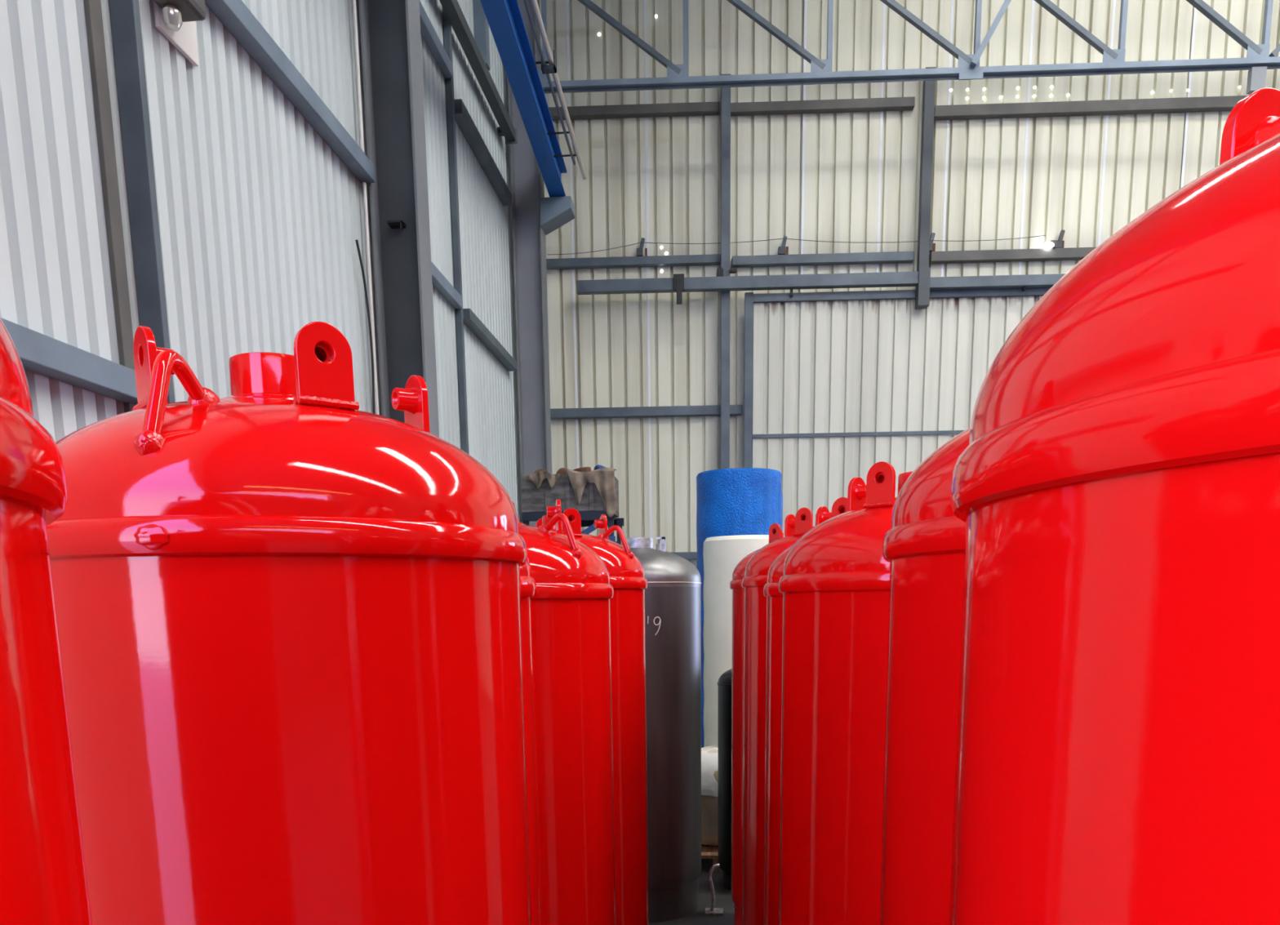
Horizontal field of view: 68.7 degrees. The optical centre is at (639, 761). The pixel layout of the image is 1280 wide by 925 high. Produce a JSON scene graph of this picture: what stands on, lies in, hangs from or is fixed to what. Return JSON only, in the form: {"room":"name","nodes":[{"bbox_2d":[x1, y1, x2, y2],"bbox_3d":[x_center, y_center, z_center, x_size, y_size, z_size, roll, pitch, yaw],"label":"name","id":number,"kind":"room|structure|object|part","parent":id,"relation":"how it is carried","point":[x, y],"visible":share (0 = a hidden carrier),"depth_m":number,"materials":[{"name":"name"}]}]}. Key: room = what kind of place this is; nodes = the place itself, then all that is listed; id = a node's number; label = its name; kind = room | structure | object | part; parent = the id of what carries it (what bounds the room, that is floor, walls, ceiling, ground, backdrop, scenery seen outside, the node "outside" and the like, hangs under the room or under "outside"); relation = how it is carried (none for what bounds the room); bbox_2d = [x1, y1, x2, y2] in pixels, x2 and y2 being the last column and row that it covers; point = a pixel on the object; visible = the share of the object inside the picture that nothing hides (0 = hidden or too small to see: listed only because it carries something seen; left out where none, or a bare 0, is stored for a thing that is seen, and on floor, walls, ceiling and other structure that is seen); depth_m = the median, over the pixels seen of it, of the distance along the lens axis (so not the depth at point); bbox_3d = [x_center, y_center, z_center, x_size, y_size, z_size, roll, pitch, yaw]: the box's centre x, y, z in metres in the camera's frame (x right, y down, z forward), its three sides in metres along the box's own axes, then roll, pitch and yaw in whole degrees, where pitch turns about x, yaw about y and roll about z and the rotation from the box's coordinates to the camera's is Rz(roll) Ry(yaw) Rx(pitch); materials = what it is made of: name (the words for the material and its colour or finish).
{"room":"industrial warehouse","nodes":[
{"label":"industrial warehouse","id":0,"kind":"room"},
{"bbox_2d":[0,0,522,523],"bbox_3d":[-3.291,-2.609,-3.981,0.036,10.950,36.450,0,10,5],"label":"wall","id":1,"kind":"structure","parent":0,"point":[260,221],"depth_m":5.54,"materials":[{"name":"white metal"}]},
{"bbox_2d":[0,317,137,404],"bbox_3d":[-2.575,-1.530,2.943,0.116,0.130,3.420,0,10,5],"label":"beam","id":2,"kind":"structure","parent":1,"relation":"attached to","point":[40,353],"depth_m":4.00,"materials":[{"name":"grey metal"}]},
{"bbox_2d":[152,0,205,66],"bbox_3d":[-2.344,-3.927,4.848,0.216,0.400,0.440,0,10,5],"label":"floodlight","id":3,"kind":"object","parent":1,"relation":"attached to","point":[175,20],"visible":1,"depth_m":4.78,"materials":[{"name":"white metal"}]},
{"bbox_2d":[204,0,375,183],"bbox_3d":[-2.458,-4.097,4.148,0.116,0.130,6.660,0,10,5],"label":"beam","id":4,"kind":"structure","parent":1,"relation":"attached to","point":[237,18],"depth_m":6.04,"materials":[{"name":"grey metal"}]},
{"bbox_2d":[355,240,374,413],"bbox_3d":[-2.139,-1.582,7.702,0.041,4.984,0.161,0,10,5],"label":"cable","id":5,"kind":"object","parent":1,"relation":"attached to","point":[357,241],"visible":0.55,"depth_m":7.44,"materials":[{"name":"black rubber"}]},
{"bbox_2d":[351,0,379,414],"bbox_3d":[-2.171,-4.522,7.380,0.027,10.930,0.028,0,10,5],"label":"conduit","id":6,"kind":"object","parent":1,"relation":"attached to","point":[353,2],"visible":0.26,"depth_m":7.40,"materials":[{"name":"white plastic"}]},
{"bbox_2d":[418,0,453,78],"bbox_3d":[-2.064,-6.894,8.511,0.086,0.130,2.230,0,10,5],"label":"beam","id":7,"kind":"structure","parent":1,"relation":"attached to","point":[428,32],"depth_m":9.08,"materials":[{"name":"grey metal"}]},
{"bbox_2d":[431,261,462,308],"bbox_3d":[-2.035,-4.700,8.880,0.086,0.120,2.230,0,10,5],"label":"beam","id":8,"kind":"structure","parent":1,"relation":"attached to","point":[440,282],"depth_m":9.45,"materials":[{"name":"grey metal"}]},
{"bbox_2d":[439,0,517,144],"bbox_3d":[-1.895,-7.630,9.680,0.206,0.170,4.800,0,10,5],"label":"beam","id":9,"kind":"structure","parent":1,"relation":"attached to","point":[451,8],"depth_m":10.40,"materials":[{"name":"grey metal"}]},
{"bbox_3d":[-1.654,-8.027,12.024,0.160,0.170,0.020,0,10,5],"label":"plate","id":10,"kind":"part","parent":9,"relation":"part of","materials":[{"name":"grey metal"}]},
{"bbox_2d":[473,0,489,70],"bbox_3d":[-1.837,-9.313,10.637,0.136,2.570,0.150,0,10,5],"label":"wall post","id":11,"kind":"object","parent":1,"relation":"attached to","point":[481,24],"visible":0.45,"depth_m":10.72,"materials":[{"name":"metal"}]},
{"bbox_2d":[454,98,511,205],"bbox_3d":[-1.822,-7.072,10.974,0.116,0.140,2.330,0,10,5],"label":"beam","id":12,"kind":"structure","parent":1,"relation":"attached to","point":[464,120],"depth_m":10.74,"materials":[{"name":"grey metal"}]},
{"bbox_2d":[462,308,517,371],"bbox_3d":[-1.795,-5.056,11.313,0.116,0.110,2.330,0,10,5],"label":"beam","id":13,"kind":"structure","parent":1,"relation":"attached to","point":[471,320],"depth_m":11.06,"materials":[{"name":"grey metal"}]},
{"bbox_2d":[648,857,733,924],"bbox_3d":[9.479,2.715,-3.321,25.700,0.100,38.700,0,10,5],"label":"floor","id":14,"kind":"structure","parent":0,"point":[723,899],"depth_m":6.96,"materials":[{"name":"concrete"}]},
{"bbox_2d":[0,317,92,924],"bbox_3d":[-0.788,0.796,0.593,0.917,2.655,0.917,-5,10,-22],"label":"tank","id":15,"kind":"object","parent":14,"relation":"on","point":[43,879],"visible":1,"depth_m":0.57,"materials":[{"name":"red metal"}]},
{"bbox_2d":[83,0,135,413],"bbox_3d":[-2.502,-3.980,4.177,0.029,10.930,0.090,0,10,5],"label":"wall post","id":16,"kind":"object","parent":14,"relation":"on","point":[92,8],"visible":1,"depth_m":4.38,"materials":[{"name":"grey metal"}]},
{"bbox_2d":[108,0,174,403],"bbox_3d":[-2.438,-4.008,4.339,0.121,10.930,0.050,0,10,5],"label":"wall post","id":17,"kind":"object","parent":14,"relation":"on","point":[125,17],"visible":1,"depth_m":4.51,"materials":[{"name":"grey metal"}]},
{"bbox_2d":[46,321,532,924],"bbox_3d":[-0.666,0.555,1.963,0.917,2.672,0.919,0,10,5],"label":"tank","id":18,"kind":"object","parent":14,"relation":"on","point":[288,611],"visible":0.91,"depth_m":1.46,"materials":[{"name":"red metal"}]},
{"bbox_3d":[-0.717,-0.547,1.447,0.025,0.167,0.184,0,10,6],"label":"handle","id":19,"kind":"part","parent":18,"relation":"part of","materials":[{"name":"red paint"}]},
{"bbox_2d":[358,0,439,436],"bbox_3d":[-1.748,-4.558,7.559,0.790,10.930,0.300,0,10,5],"label":"steel column","id":20,"kind":"structure","parent":14,"relation":"on","point":[390,29],"depth_m":7.55,"materials":[{"name":"grey metal"}]},
{"bbox_2d":[442,8,469,454],"bbox_3d":[-1.940,-4.967,10.012,0.066,10.930,0.080,0,10,5],"label":"wall post","id":21,"kind":"object","parent":14,"relation":"on","point":[446,24],"visible":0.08,"depth_m":9.88,"materials":[{"name":"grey metal"}]},
{"bbox_2d":[520,557,542,924],"bbox_3d":[-0.751,0.430,2.892,0.917,2.613,0.917,-7,12,-34],"label":"tank","id":22,"kind":"object","parent":14,"relation":"on","point":[528,585],"visible":0.02,"depth_m":2.75,"materials":[{"name":"red metal"}]},
{"bbox_2d":[507,0,575,526],"bbox_3d":[-1.260,-5.439,12.767,0.800,10.930,0.350,0,10,5],"label":"steel column","id":23,"kind":"structure","parent":14,"relation":"on","point":[535,216],"depth_m":12.61,"materials":[{"name":"grey metal"}]},
{"bbox_2d":[480,0,567,197],"bbox_3d":[-1.363,-6.777,7.341,0.210,0.400,10.434,0,10,3],"label":"beam","id":24,"kind":"structure","parent":23,"relation":"on","point":[504,17],"depth_m":9.86,"materials":[{"name":"blue metal"}]},
{"bbox_2d":[523,0,586,179],"bbox_3d":[-1.295,-7.182,7.663,0.380,0.716,9.204,0,10,5],"label":"rail","id":25,"kind":"object","parent":24,"relation":"hanging from","point":[552,68],"visible":0.84,"depth_m":10.12,"materials":[{"name":"beige"}]},
{"bbox_3d":[-1.099,-7.421,9.947,0.350,0.022,0.022,0,10,5],"label":"hanger rod","id":26,"kind":"part","parent":25,"relation":"part of","materials":[{"name":"black metal"}]},
{"bbox_3d":[-0.980,-7.544,11.239,0.350,0.022,0.022,0,10,5],"label":"hanger rod","id":27,"kind":"part","parent":25,"relation":"part of","materials":[{"name":"black metal"}]},
{"bbox_3d":[-0.934,-7.592,11.736,0.350,0.022,0.022,0,10,5],"label":"hanger rod","id":28,"kind":"part","parent":25,"relation":"part of","materials":[{"name":"black metal"}]},
{"bbox_2d":[537,0,1279,94],"bbox_3d":[5.407,-9.324,11.769,13.760,1.750,0.205,0,10,2],"label":"roof truss","id":29,"kind":"object","parent":23,"relation":"attached to","point":[1258,60],"visible":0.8,"depth_m":11.89,"materials":[{"name":"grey metal"}]},
{"bbox_3d":[-1.328,-8.849,12.092,0.270,0.160,0.010,0,10,2],"label":"gusset plate","id":30,"kind":"part","parent":29,"relation":"part of","materials":[{"name":"blue metal"}]},
{"bbox_3d":[-1.229,-9.419,12.039,0.060,1.280,0.070,0,10,2],"label":"post","id":31,"kind":"part","parent":29,"relation":"part of","materials":[{"name":"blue metal"}]},
{"bbox_3d":[0.481,-8.861,12.026,0.270,0.160,0.010,0,10,2],"label":"gusset plate","id":32,"kind":"part","parent":29,"relation":"part of","materials":[{"name":"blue metal"}]},
{"bbox_3d":[0.580,-9.432,11.972,0.060,1.280,0.070,0,10,2],"label":"post","id":33,"kind":"part","parent":29,"relation":"part of","materials":[{"name":"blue metal"}]},
{"bbox_3d":[2.320,-8.874,11.958,0.270,0.160,0.010,0,10,2],"label":"gusset plate","id":34,"kind":"part","parent":29,"relation":"part of","materials":[{"name":"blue metal"}]},
{"bbox_3d":[2.419,-9.444,11.904,0.060,1.280,0.070,0,10,2],"label":"post","id":35,"kind":"part","parent":29,"relation":"part of","materials":[{"name":"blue metal"}]},
{"bbox_3d":[5.446,-8.752,11.920,13.680,0.040,0.780,0,10,5],"label":"chord leg","id":36,"kind":"part","parent":29,"relation":"part of","materials":[{"name":"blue metal"}]},
{"bbox_3d":[4.178,-8.887,11.889,0.270,0.160,0.010,0,10,2],"label":"gusset plate","id":37,"kind":"part","parent":29,"relation":"part of","materials":[{"name":"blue metal"}]},
{"bbox_3d":[4.205,-8.705,11.889,0.300,0.080,0.020,0,10,2],"label":"splice plate","id":38,"kind":"part","parent":29,"relation":"part of","materials":[{"name":"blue metal"}]},
{"bbox_3d":[4.277,-9.457,11.835,0.060,1.280,0.070,0,10,2],"label":"post","id":39,"kind":"part","parent":29,"relation":"part of","materials":[{"name":"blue metal"}]},
{"bbox_3d":[5.987,-8.900,11.823,0.270,0.160,0.010,0,10,2],"label":"gusset plate","id":40,"kind":"part","parent":29,"relation":"part of","materials":[{"name":"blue metal"}]},
{"bbox_3d":[6.086,-9.470,11.769,0.060,1.280,0.070,0,10,2],"label":"post","id":41,"kind":"part","parent":29,"relation":"part of","materials":[{"name":"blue metal"}]},
{"bbox_3d":[7.806,-8.619,11.851,0.180,0.270,0.090,0,10,2],"label":"hanger plate","id":42,"kind":"part","parent":29,"relation":"part of","materials":[{"name":"grey metal"}]},
{"bbox_3d":[7.766,-8.912,11.757,0.270,0.160,0.010,0,10,2],"label":"gusset plate","id":43,"kind":"part","parent":29,"relation":"part of","materials":[{"name":"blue metal"}]},
{"bbox_3d":[7.865,-9.482,11.703,0.060,1.280,0.070,0,10,2],"label":"post","id":44,"kind":"part","parent":29,"relation":"part of","materials":[{"name":"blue metal"}]},
{"bbox_2d":[512,498,616,924],"bbox_3d":[-0.549,0.267,3.854,0.917,2.611,0.917,-2,10,-6],"label":"tank","id":45,"kind":"object","parent":14,"relation":"on","point":[571,602],"visible":0.34,"depth_m":3.48,"materials":[{"name":"red metal"}]},
{"bbox_3d":[-0.296,-0.836,3.477,0.184,0.167,0.025,6,12,35],"label":"handle","id":46,"kind":"part","parent":45,"relation":"part of","materials":[{"name":"red paint"}]},
{"bbox_2d":[521,511,623,545],"bbox_3d":[-0.726,-1.233,10.988,1.030,3.210,0.945,0,10,5],"label":"storage rack","id":47,"kind":"object","parent":14,"relation":"on","point":[588,517],"visible":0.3,"depth_m":10.29,"materials":[{"name":"blue"}]},
{"bbox_2d":[520,472,618,517],"bbox_3d":[-0.778,-3.025,10.659,0.980,0.425,0.865,0,10,5],"label":"crate","id":48,"kind":"object","parent":47,"relation":"on","point":[534,500],"visible":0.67,"depth_m":10.26,"materials":[{"name":"grey wood"}]},
{"bbox_3d":[-1.250,-3.027,10.710,0.030,0.425,0.850,0,10,5],"label":"panel","id":49,"kind":"part","parent":48,"relation":"part of","materials":[{"name":"grey wood"}]},
{"bbox_2d":[526,471,560,488],"bbox_3d":[-1.044,-3.071,10.231,0.367,0.206,0.172,0,10,5],"label":"burlap cloth","id":50,"kind":"object","parent":48,"relation":"on","point":[537,477],"visible":1,"depth_m":10.18,"materials":[{"name":"beige fabric"}]},
{"bbox_3d":[-0.814,-2.938,10.267,0.940,0.385,0.030,0,10,5],"label":"panel","id":51,"kind":"part","parent":48,"relation":"part of","materials":[{"name":"grey wood"}]},
{"bbox_2d":[566,467,618,516],"bbox_3d":[-0.509,-2.925,10.207,0.560,0.528,0.171,0,10,5],"label":"burlap cloth","id":52,"kind":"object","parent":48,"relation":"hanging from","point":[603,478],"visible":1,"depth_m":10.14,"materials":[{"name":"beige fabric"}]},
{"bbox_2d":[593,464,606,470],"bbox_3d":[-0.436,-3.264,10.496,0.209,0.069,0.390,0,10,5],"label":"strap","id":53,"kind":"object","parent":48,"relation":"on","point":[597,467],"visible":0.34,"depth_m":10.32,"materials":[{"name":"blue fabric"}]},
{"bbox_3d":[-0.304,-3.025,10.622,0.030,0.425,0.850,0,10,5],"label":"panel","id":54,"kind":"part","parent":48,"relation":"part of","materials":[{"name":"grey wood"}]},
{"bbox_3d":[-0.776,-2.932,10.682,0.880,0.175,0.750,0,10,5],"label":"pile","id":55,"kind":"object","parent":48,"relation":"in","visible":0},
{"bbox_2d":[533,468,547,473],"bbox_3d":[-1.091,-3.148,10.507,0.231,0.258,0.200,0,10,5],"label":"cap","id":56,"kind":"object","parent":55,"relation":"on","point":[540,469],"visible":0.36,"depth_m":10.44,"materials":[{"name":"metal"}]},
{"bbox_2d":[555,467,568,475],"bbox_3d":[-0.868,-3.182,10.582,0.246,0.263,0.210,0,10,5],"label":"cap","id":57,"kind":"object","parent":55,"relation":"on","point":[562,471],"visible":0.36,"depth_m":10.48,"materials":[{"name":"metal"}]},
{"bbox_2d":[573,466,591,471],"bbox_3d":[-0.631,-3.157,10.482,0.232,0.257,0.200,0,10,5],"label":"cap","id":58,"kind":"object","parent":55,"relation":"on","point":[583,468],"visible":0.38,"depth_m":10.38,"materials":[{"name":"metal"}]},
{"bbox_2d":[517,508,648,924],"bbox_3d":[-0.406,0.046,5.000,0.917,2.664,0.917,0,10,2],"label":"tank","id":59,"kind":"object","parent":14,"relation":"on","point":[628,580],"visible":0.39,"depth_m":4.71,"materials":[{"name":"red metal"}]},
{"bbox_3d":[-0.122,-1.093,4.672,0.184,0.167,0.025,4,10,24],"label":"handle","id":60,"kind":"part","parent":59,"relation":"part of","materials":[{"name":"red paint"}]},
{"bbox_2d":[621,536,701,923],"bbox_3d":[-0.004,-0.246,6.741,0.894,2.653,0.894,1,10,9],"label":"tank","id":61,"kind":"object","parent":14,"relation":"on","point":[673,593],"visible":0.48,"depth_m":6.40,"materials":[{"name":"metal"}]},
{"bbox_2d":[656,543,659,550],"bbox_3d":[0.125,-1.500,6.579,0.024,0.060,0.024,0,10,5],"label":"vent","id":62,"kind":"object","parent":61,"relation":"attached to","point":[657,544],"depth_m":6.57,"materials":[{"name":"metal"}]},
{"bbox_2d":[656,536,665,551],"bbox_3d":[0.143,-1.491,6.436,0.062,0.100,0.040,0,10,5],"label":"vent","id":63,"kind":"object","parent":61,"relation":"attached to","point":[663,539],"depth_m":6.41,"materials":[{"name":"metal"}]},
{"bbox_2d":[701,844,722,871],"bbox_3d":[0.703,0.779,8.184,1.000,0.135,0.840,0,10,5],"label":"wooden pallet","id":64,"kind":"object","parent":14,"relation":"on","point":[708,851],"visible":0.03,"depth_m":7.83,"materials":[{"name":"brown wood"}]},
{"bbox_2d":[701,744,717,845],"bbox_3d":[0.692,0.283,8.116,0.828,0.865,0.758,0,10,5],"label":"sack","id":65,"kind":"object","parent":64,"relation":"on","point":[708,753],"visible":0.16,"depth_m":7.81,"materials":[{"name":"fabric"}]},
{"bbox_2d":[705,862,723,915],"bbox_3d":[0.533,0.916,6.726,0.130,0.352,0.121,0,10,5],"label":"rod","id":66,"kind":"object","parent":14,"relation":"on","point":[708,911],"visible":1,"depth_m":6.72,"materials":[{"name":"metal"}]},
{"bbox_2d":[717,668,731,890],"bbox_3d":[0.906,0.116,7.268,0.610,1.740,0.610,0,10,5],"label":"tank","id":67,"kind":"object","parent":14,"relation":"on","point":[724,698],"visible":0.2,"depth_m":7.13,"materials":[{"name":"black metal"}]},
{"bbox_2d":[720,74,730,468],"bbox_3d":[1.254,-4.880,13.798,0.136,9.420,0.132,0,10,5],"label":"wall post","id":68,"kind":"object","parent":14,"relation":"on","point":[725,91],"visible":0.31,"depth_m":13.37,"materials":[{"name":"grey metal"}]},
{"bbox_2d":[576,266,1065,309],"bbox_3d":[5.729,-6.763,13.251,13.260,0.600,0.339,0,10,2],"label":"steel beam","id":69,"kind":"structure","parent":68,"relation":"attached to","point":[922,279],"depth_m":13.23,"materials":[{"name":"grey metal"}]},
{"bbox_3d":[1.538,-6.800,13.314,4.880,0.160,0.130,0,10,2],"label":"rail","id":70,"kind":"part","parent":69,"relation":"part of","materials":[{"name":"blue metal"}]},
{"bbox_2d":[743,287,1051,535],"bbox_3d":[4.125,-3.503,13.892,5.160,6.560,0.095,0,10,2],"label":"door","id":71,"kind":"structure","parent":69,"relation":"hanging from","point":[838,384],"depth_m":13.59,"materials":[{"name":"white metal"}]},
{"bbox_3d":[1.606,-3.484,13.972,0.120,6.560,0.070,0,10,2],"label":"frame","id":72,"kind":"part","parent":71,"relation":"part of","materials":[{"name":"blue metal"}]},
{"bbox_3d":[4.167,-4.793,13.658,5.040,0.050,0.025,0,10,2],"label":"rail","id":73,"kind":"part","parent":71,"relation":"part of","materials":[{"name":"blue metal"}]},
{"bbox_3d":[4.142,-6.662,13.346,5.040,0.110,0.070,0,10,2],"label":"frame","id":74,"kind":"part","parent":71,"relation":"part of","materials":[{"name":"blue metal"}]},
{"bbox_3d":[3.998,-6.687,13.235,0.160,0.500,0.170,0,10,2],"label":"joint plate","id":75,"kind":"part","parent":69,"relation":"part of","materials":[{"name":"grey metal"}]},
{"bbox_2d":[916,66,936,270],"bbox_3d":[4.016,-8.079,13.160,0.140,2.970,0.125,0,10,2],"label":"wall post","id":76,"kind":"object","parent":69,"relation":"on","point":[929,86],"visible":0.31,"depth_m":13.08,"materials":[{"name":"grey metal"}]},
{"bbox_3d":[8.195,-6.777,13.081,8.320,0.140,0.130,0,10,2],"label":"rail","id":77,"kind":"part","parent":69,"relation":"part of","materials":[{"name":"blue metal"}]},
{"bbox_2d":[696,467,782,747],"bbox_3d":[1.194,-1.569,11.331,1.017,3.690,1.017,0,10,5],"label":"cylinder","id":78,"kind":"object","parent":14,"relation":"on","point":[734,501],"visible":0.26,"depth_m":10.68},
{"bbox_2d":[702,534,784,746],"bbox_3d":[1.114,-0.898,9.878,0.888,2.850,0.888,0,10,5],"label":"cylinder","id":79,"kind":"object","parent":14,"relation":"on","point":[722,554],"visible":0.27,"depth_m":9.48,"materials":[{"name":"white metal"}]},
{"bbox_2d":[729,523,814,924],"bbox_3d":[1.034,-0.148,6.020,0.917,2.671,0.917,-3,10,-13],"label":"tank","id":80,"kind":"object","parent":14,"relation":"on","point":[775,532],"visible":0.2,"depth_m":5.88,"materials":[{"name":"red metal"}]},
{"bbox_2d":[742,507,831,924],"bbox_3d":[1.010,0.010,5.091,0.917,2.667,0.917,8,13,43],"label":"tank","id":81,"kind":"object","parent":14,"relation":"on","point":[757,566],"visible":0.27,"depth_m":4.89,"materials":[{"name":"red metal"}]},
{"bbox_2d":[763,497,847,924],"bbox_3d":[1.002,0.195,4.157,0.917,2.613,0.917,8,13,43],"label":"tank","id":82,"kind":"object","parent":14,"relation":"on","point":[771,589],"visible":0.12,"depth_m":4.00,"materials":[{"name":"red metal"}]},
{"bbox_2d":[778,461,913,924],"bbox_3d":[0.932,0.347,3.240,0.917,2.619,0.917,5,11,32],"label":"tank","id":83,"kind":"object","parent":14,"relation":"on","point":[834,583],"visible":0.29,"depth_m":2.88,"materials":[{"name":"red metal"}]},
{"bbox_2d":[879,427,970,924],"bbox_3d":[0.921,0.559,1.842,0.917,2.664,0.917,-3,10,-11],"label":"tank","id":84,"kind":"object","parent":14,"relation":"on","point":[923,547],"visible":0.1,"depth_m":1.61,"materials":[{"name":"red metal"}]},
{"bbox_2d":[948,87,1279,924],"bbox_3d":[0.747,0.710,0.919,0.917,2.677,0.917,-6,11,-30],"label":"tank","id":85,"kind":"object","parent":14,"relation":"on","point":[1115,488],"visible":1,"depth_m":0.62,"materials":[{"name":"red metal"}]},
{"bbox_2d":[538,0,1279,567],"bbox_3d":[11.034,-7.364,13.249,25.450,14.247,0.073,0,10,2],"label":"wall","id":86,"kind":"structure","parent":0,"point":[854,177],"depth_m":13.32,"materials":[{"name":"white metal"}]},
{"bbox_2d":[546,253,720,269],"bbox_3d":[-0.176,-7.242,13.578,2.720,0.110,0.116,0,10,2],"label":"beam","id":87,"kind":"structure","parent":86,"relation":"attached to","point":[687,260],"depth_m":13.53,"materials":[{"name":"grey metal"}]},
{"bbox_2d":[636,237,647,256],"bbox_3d":[0.025,-7.426,13.541,0.148,0.251,0.126,0,10,5],"label":"wall bracket","id":88,"kind":"object","parent":87,"relation":"on","point":[639,251],"visible":1,"depth_m":13.50,"materials":[{"name":"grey metal"}]},
{"bbox_3d":[0.021,-7.423,13.522,0.107,0.251,0.053,0,10,5],"label":"arm","id":89,"kind":"part","parent":88,"relation":"part of","materials":[{"name":"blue metal"}]},
{"bbox_2d":[554,235,1045,254],"bbox_3d":[2.204,-7.415,13.395,7.093,0.138,0.008,0,10,2],"label":"wire","id":90,"kind":"object","parent":87,"relation":"hanging from","point":[1042,235],"visible":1,"depth_m":13.39,"materials":[{"name":"grey metal"}]},
{"bbox_2d":[548,102,719,119],"bbox_3d":[-0.222,-9.200,13.250,2.680,0.120,0.116,0,10,2],"label":"beam","id":91,"kind":"structure","parent":86,"relation":"attached to","point":[697,108],"depth_m":13.20,"materials":[{"name":"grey metal"}]},
{"bbox_2d":[550,404,742,419],"bbox_3d":[0.001,-5.192,13.917,3.020,0.130,0.116,0,10,2],"label":"beam","id":92,"kind":"structure","parent":86,"relation":"attached to","point":[713,410],"depth_m":13.87,"materials":[{"name":"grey metal"}]},
{"bbox_2d":[669,551,697,559],"bbox_3d":[0.028,-3.122,14.265,3.020,0.110,0.116,0,10,2],"label":"beam","id":93,"kind":"structure","parent":86,"relation":"attached to","point":[687,555],"depth_m":14.18,"materials":[{"name":"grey metal"}]},
{"bbox_2d":[730,97,915,115],"bbox_3d":[2.551,-9.199,13.151,2.570,0.120,0.116,0,10,2],"label":"beam","id":94,"kind":"structure","parent":86,"relation":"attached to","point":[895,104],"depth_m":13.11,"materials":[{"name":"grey metal"}]},
{"bbox_2d":[732,251,914,267],"bbox_3d":[2.627,-7.228,13.480,2.590,0.120,0.116,0,10,2],"label":"beam","id":95,"kind":"structure","parent":86,"relation":"attached to","point":[893,257],"depth_m":13.44,"materials":[{"name":"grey metal"}]},
{"bbox_2d":[777,235,788,254],"bbox_3d":[2.064,-7.411,13.471,0.148,0.251,0.126,0,10,5],"label":"wall bracket","id":96,"kind":"object","parent":95,"relation":"on","point":[781,250],"visible":1,"depth_m":13.43,"materials":[{"name":"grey metal"}]},
{"bbox_3d":[2.060,-7.408,13.452,0.107,0.251,0.053,0,10,5],"label":"arm","id":97,"kind":"part","parent":96,"relation":"part of","materials":[{"name":"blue metal"}]},
{"bbox_2d":[928,247,1096,263],"bbox_3d":[8.259,-7.252,13.275,8.200,0.130,0.116,0,10,2],"label":"beam","id":98,"kind":"structure","parent":86,"relation":"attached to","point":[1073,253],"depth_m":13.34,"materials":[{"name":"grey metal"}]},
{"bbox_2d":[928,232,935,252],"bbox_3d":[4.162,-7.416,13.395,0.148,0.251,0.126,0,10,5],"label":"wall bracket","id":99,"kind":"object","parent":98,"relation":"on","point":[932,246],"visible":0.77,"depth_m":13.35,"materials":[{"name":"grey metal"}]},
{"bbox_2d":[1043,240,1056,248],"bbox_3d":[5.811,-7.324,13.271,0.172,0.104,0.090,0,10,5],"label":"wall lamp","id":100,"kind":"object","parent":98,"relation":"attached to","point":[1052,243],"visible":1,"depth_m":13.25,"materials":[{"name":"white"}]},
{"bbox_3d":[5.796,-7.316,13.273,0.143,0.088,0.088,0,10,5],"label":"bulb","id":101,"kind":"part","parent":100,"relation":"part of","materials":[{"name":"white glass"}]},
{"bbox_2d":[1055,230,1065,248],"bbox_3d":[5.981,-7.419,13.330,0.148,0.251,0.126,0,10,5],"label":"wall bracket","id":102,"kind":"object","parent":98,"relation":"on","point":[1060,243],"visible":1,"depth_m":13.29,"materials":[{"name":"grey metal"}]},
{"bbox_3d":[5.977,-7.415,13.311,0.107,0.251,0.053,0,10,5],"label":"arm","id":103,"kind":"part","parent":102,"relation":"part of","materials":[{"name":"grey metal"}]},
{"bbox_2d":[933,95,1246,120],"bbox_3d":[8.224,-9.111,12.963,8.220,0.140,0.116,0,10,2],"label":"beam","id":104,"kind":"structure","parent":86,"relation":"attached to","point":[1211,104],"depth_m":13.00,"materials":[{"name":"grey metal"}]}
]}

